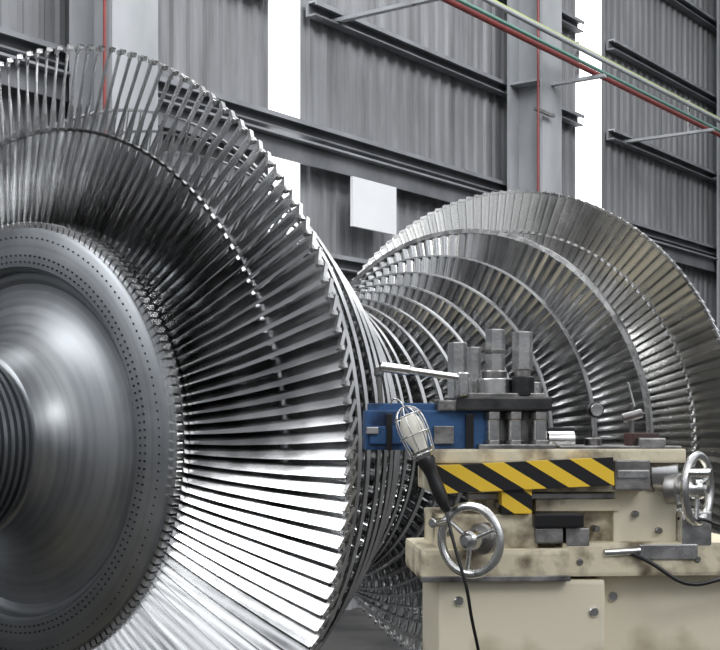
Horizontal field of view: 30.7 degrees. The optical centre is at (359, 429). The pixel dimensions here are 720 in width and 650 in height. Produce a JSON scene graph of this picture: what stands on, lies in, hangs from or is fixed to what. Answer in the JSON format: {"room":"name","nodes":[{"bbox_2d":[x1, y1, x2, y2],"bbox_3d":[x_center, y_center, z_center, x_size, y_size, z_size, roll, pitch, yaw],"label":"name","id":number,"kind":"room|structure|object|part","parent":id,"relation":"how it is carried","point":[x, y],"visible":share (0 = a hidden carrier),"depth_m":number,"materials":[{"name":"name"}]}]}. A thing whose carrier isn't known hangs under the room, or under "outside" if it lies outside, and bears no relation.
{"room":"turbine workshop","nodes":[
{"label":"turbine workshop","id":0,"kind":"room"},
{"bbox_2d":[0,0,716,609],"bbox_3d":[2.100,-2.850,12.508,0.022,8.300,30.125,0,0,36],"label":"wall","id":1,"kind":"structure","parent":0,"point":[349,84],"depth_m":10.34,"materials":[{"name":"grey metal"}]},
{"bbox_2d":[268,0,299,243],"bbox_3d":[-0.526,-3.400,8.936,0.013,7.200,0.400,0,0,36],"label":"window","id":2,"kind":"structure","parent":1,"relation":"in","point":[283,15],"depth_m":8.95,"materials":[{"name":"white glass"}]},
{"bbox_2d":[0,0,717,326],"bbox_3d":[2.149,-2.475,12.394,0.171,6.150,30.000,0,0,36],"label":"girder","id":3,"kind":"object","parent":1,"relation":"attached to","point":[286,137],"visible":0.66,"depth_m":9.67,"materials":[{"name":"grey metal"}]},
{"bbox_2d":[350,176,395,234],"bbox_3d":[0.024,-1.605,9.489,0.212,0.350,0.540,0,0,36],"label":"wall sign","id":4,"kind":"object","parent":1,"relation":"attached to","point":[372,204],"visible":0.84,"depth_m":9.40,"materials":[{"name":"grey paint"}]},
{"bbox_2d":[331,0,719,179],"bbox_3d":[4.818,-3.035,15.400,0.980,0.330,18.000,0,0,36],"label":"pipes","id":5,"kind":"object","parent":1,"relation":"attached to","point":[596,73],"visible":0.84,"depth_m":10.64,"materials":[{"name":"metal"}]},
{"bbox_3d":[1.791,-3.035,10.825,0.020,0.330,0.030,0,0,36],"label":"bracket post","id":6,"kind":"part","parent":5,"relation":"part of","materials":[{"name":"metal"}]},
{"bbox_3d":[3.190,-3.035,12.751,0.020,0.330,0.030,0,0,36],"label":"bracket post","id":7,"kind":"part","parent":5,"relation":"part of","materials":[{"name":"metal"}]},
{"bbox_2d":[575,0,600,207],"bbox_3d":[2.193,-3.400,12.678,0.013,7.200,0.650,0,0,36],"label":"window","id":8,"kind":"structure","parent":1,"relation":"in","point":[587,93],"depth_m":12.72,"materials":[{"name":"white glass"}]},
{"bbox_2d":[320,599,421,649],"bbox_3d":[4.000,1.325,10.000,32.000,0.050,32.000,0,0,0],"label":"floor","id":9,"kind":"structure","parent":0,"point":[354,630],"depth_m":8.31,"materials":[{"name":"concrete"}]},
{"bbox_2d":[103,0,105,140],"bbox_3d":[-1.253,-2.850,6.943,0.039,8.300,0.320,0,0,36],"label":"riser pipe","id":10,"kind":"object","parent":9,"relation":"on","point":[104,1],"visible":0.02,"depth_m":6.82,"materials":[{"name":"metal"}]},
{"bbox_2d":[363,329,719,649],"bbox_3d":[0.425,0.549,2.715,0.841,1.502,0.495,0,0,-4],"label":"lathe","id":11,"kind":"object","parent":9,"relation":"on","point":[561,544],"visible":0.96,"depth_m":2.60,"materials":[{"name":"beige paint"}]},
{"bbox_3d":[0.038,-0.117,2.615,0.019,0.020,0.019,0,0,11],"label":"lever knob","id":12,"kind":"part","parent":11,"relation":"part of","materials":[{"name":"metal"}]},
{"bbox_3d":[0.040,-0.079,2.615,0.010,0.071,0.010,-3,0,-4],"label":"lever post","id":13,"kind":"part","parent":11,"relation":"part of","materials":[{"name":"silver metal"}]},
{"bbox_3d":[0.053,0.010,2.592,0.067,0.036,0.012,0,0,-4],"label":"tool holder plate","id":14,"kind":"part","parent":11,"relation":"part of","materials":[{"name":"blue paint"}]},
{"bbox_3d":[0.126,-0.112,2.566,0.174,0.014,0.014,7,-2,-14],"label":"clamp handle","id":15,"kind":"part","parent":11,"relation":"part of","materials":[{"name":"metal"}]},
{"bbox_2d":[390,398,479,649],"bbox_3d":[0.156,0.616,2.471,0.182,1.356,0.180,0,0,-4],"label":"lamp","id":16,"kind":"object","parent":11,"relation":"hanging from","point":[413,430],"visible":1,"depth_m":2.50,"materials":[{"name":"white"}]},
{"bbox_3d":[0.104,0.005,2.525,0.046,0.080,0.046,-24,-6,13],"label":"lamp bulb","id":17,"kind":"part","parent":16,"relation":"part of","materials":[{"name":"white glass"}]},
{"bbox_3d":[0.145,0.104,2.514,0.036,0.115,0.036,-24,-6,13],"label":"lamp handle","id":18,"kind":"part","parent":16,"relation":"part of","materials":[{"name":"black plastic"}]},
{"bbox_3d":[0.151,0.177,2.514,0.018,0.018,0.050,0,0,36],"label":"compound handwheel handle","id":19,"kind":"part","parent":11,"relation":"part of","materials":[{"name":"metal"}]},
{"bbox_2d":[477,378,510,392],"bbox_3d":[0.270,-0.084,2.641,0.071,0.038,0.071,0,0,-4],"label":"nut","id":20,"kind":"object","parent":11,"relation":"in","point":[484,385],"depth_m":2.61,"materials":[{"name":"metal"}]},
{"bbox_2d":[481,370,506,377],"bbox_3d":[0.270,-0.111,2.641,0.052,0.016,0.052,0,0,-4],"label":"washer","id":21,"kind":"object","parent":11,"relation":"in","point":[488,373],"depth_m":2.62,"materials":[{"name":"metal"}]},
{"bbox_3d":[0.280,-0.051,2.672,0.190,0.028,0.160,0,0,-4],"label":"tool post clamp plate","id":22,"kind":"part","parent":11,"relation":"part of","materials":[{"name":"metal"}]},
{"bbox_3d":[0.305,0.036,2.679,0.154,0.016,0.170,0,0,-4],"label":"tool post","id":23,"kind":"part","parent":11,"relation":"part of","materials":[{"name":"metal"}]},
{"bbox_3d":[0.363,0.133,2.643,0.297,0.012,0.030,0,0,-4],"label":"gib plate","id":24,"kind":"part","parent":11,"relation":"part of","materials":[{"name":"metal"}]},
{"bbox_3d":[0.385,0.051,2.732,0.511,0.028,0.275,0,0,-4],"label":"compound plate","id":25,"kind":"part","parent":11,"relation":"part of","materials":[{"name":"beige paint"}]},
{"bbox_2d":[547,427,575,445],"bbox_3d":[0.403,0.016,2.697,0.064,0.044,0.131,0,0,0],"label":"cylinder","id":26,"kind":"object","parent":11,"relation":"on","point":[560,436],"depth_m":2.64,"materials":[{"name":"metal"}]},
{"bbox_3d":[0.480,-0.012,2.706,0.008,0.063,0.008,0,0,-19],"label":"indicator post","id":27,"kind":"part","parent":11,"relation":"part of","materials":[{"name":"metal"}]},
{"bbox_3d":[0.565,-0.009,2.732,0.010,0.093,0.010,0,0,-4],"label":"coolant nozzle post","id":28,"kind":"part","parent":11,"relation":"part of","materials":[{"name":"metal"}]},
{"bbox_3d":[0.613,0.243,2.618,0.119,0.030,0.014,0,0,-4],"label":"scale plate","id":29,"kind":"part","parent":11,"relation":"part of","materials":[{"name":"metal"}]},
{"bbox_3d":[0.655,0.083,2.538,0.050,0.018,0.018,0,0,36],"label":"cross feed handwheel handle","id":30,"kind":"part","parent":11,"relation":"part of","materials":[{"name":"metal"}]},
{"bbox_2d":[534,0,554,190],"bbox_3d":[1.516,-2.850,10.753,0.039,8.300,0.320,0,0,36],"label":"riser pipe","id":31,"kind":"object","parent":9,"relation":"on","point":[537,109],"visible":0.29,"depth_m":10.63,"materials":[{"name":"metal"}]},
{"bbox_3d":[-1.340,1.285,7.179,0.520,0.030,0.520,0,0,36],"label":"base plate","id":32,"kind":"object","parent":9,"relation":"on","visible":0},
{"bbox_2d":[69,0,93,134],"bbox_3d":[-1.472,-2.850,7.275,0.025,8.300,0.340,0,0,36],"label":"flange","id":33,"kind":"object","parent":32,"relation":"on","point":[81,12],"visible":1,"depth_m":7.18,"materials":[{"name":"paint"}]},
{"bbox_2d":[94,0,108,133],"bbox_3d":[-1.348,-2.850,7.185,0.300,8.300,0.024,0,0,36],"label":"web","id":34,"kind":"object","parent":32,"relation":"on","point":[98,4],"visible":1,"depth_m":7.23,"materials":[{"name":"paint"}]},
{"bbox_2d":[109,0,157,175],"bbox_3d":[-1.221,-2.850,7.093,0.025,8.300,0.340,0,0,36],"label":"column","id":35,"kind":"structure","parent":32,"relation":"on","point":[133,24],"depth_m":7.08,"materials":[{"name":"metal"}]},
{"bbox_3d":[1.475,1.285,11.055,0.520,0.030,0.520,0,0,36],"label":"base plate","id":36,"kind":"object","parent":9,"relation":"on","visible":0},
{"bbox_2d":[507,0,518,190],"bbox_3d":[1.344,-2.850,11.150,0.025,8.300,0.340,0,0,36],"label":"flange","id":37,"kind":"object","parent":36,"relation":"on","point":[512,42],"visible":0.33,"depth_m":11.04,"materials":[{"name":"paint"}]},
{"bbox_2d":[519,0,539,191],"bbox_3d":[1.467,-2.850,11.060,0.300,8.300,0.024,0,0,36],"label":"web","id":38,"kind":"object","parent":36,"relation":"on","point":[527,52],"visible":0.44,"depth_m":11.08,"materials":[{"name":"paint"}]},
{"bbox_2d":[510,78,539,88],"bbox_3d":[1.469,-2.900,11.059,0.285,0.020,0.330,0,0,36],"label":"stiffener","id":39,"kind":"object","parent":38,"relation":"attached to","point":[531,82],"visible":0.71,"depth_m":10.98,"materials":[{"name":"paint"}]},
{"bbox_2d":[540,0,561,194],"bbox_3d":[1.595,-2.850,10.968,0.025,8.300,0.340,0,0,36],"label":"flange","id":40,"kind":"object","parent":36,"relation":"on","point":[550,10],"visible":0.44,"depth_m":10.93,"materials":[{"name":"paint"}]},
{"bbox_3d":[4.285,1.285,14.922,0.520,0.030,0.520,0,0,36],"label":"base plate","id":41,"kind":"object","parent":9,"relation":"on","visible":0},
{"bbox_2d":[717,0,719,334],"bbox_3d":[4.154,-2.850,15.017,0.025,8.300,0.340,0,0,36],"label":"flange","id":42,"kind":"object","parent":41,"relation":"on","point":[718,1],"visible":0.33,"depth_m":14.88,"materials":[{"name":"paint"}]},
{"bbox_3d":[1.071,0.725,6.048,0.800,1.149,0.280,0,0,36],"label":"support stand","id":43,"kind":"object","parent":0,"visible":0},
{"bbox_2d":[0,44,719,649],"bbox_3d":[-0.134,0.036,4.390,2.045,2.045,4.600,0,0,36],"label":"turbine rotor","id":44,"kind":"object","parent":43,"relation":"on","point":[185,465],"visible":0.8,"depth_m":3.19,"materials":[{"name":"metal"}]}
]}

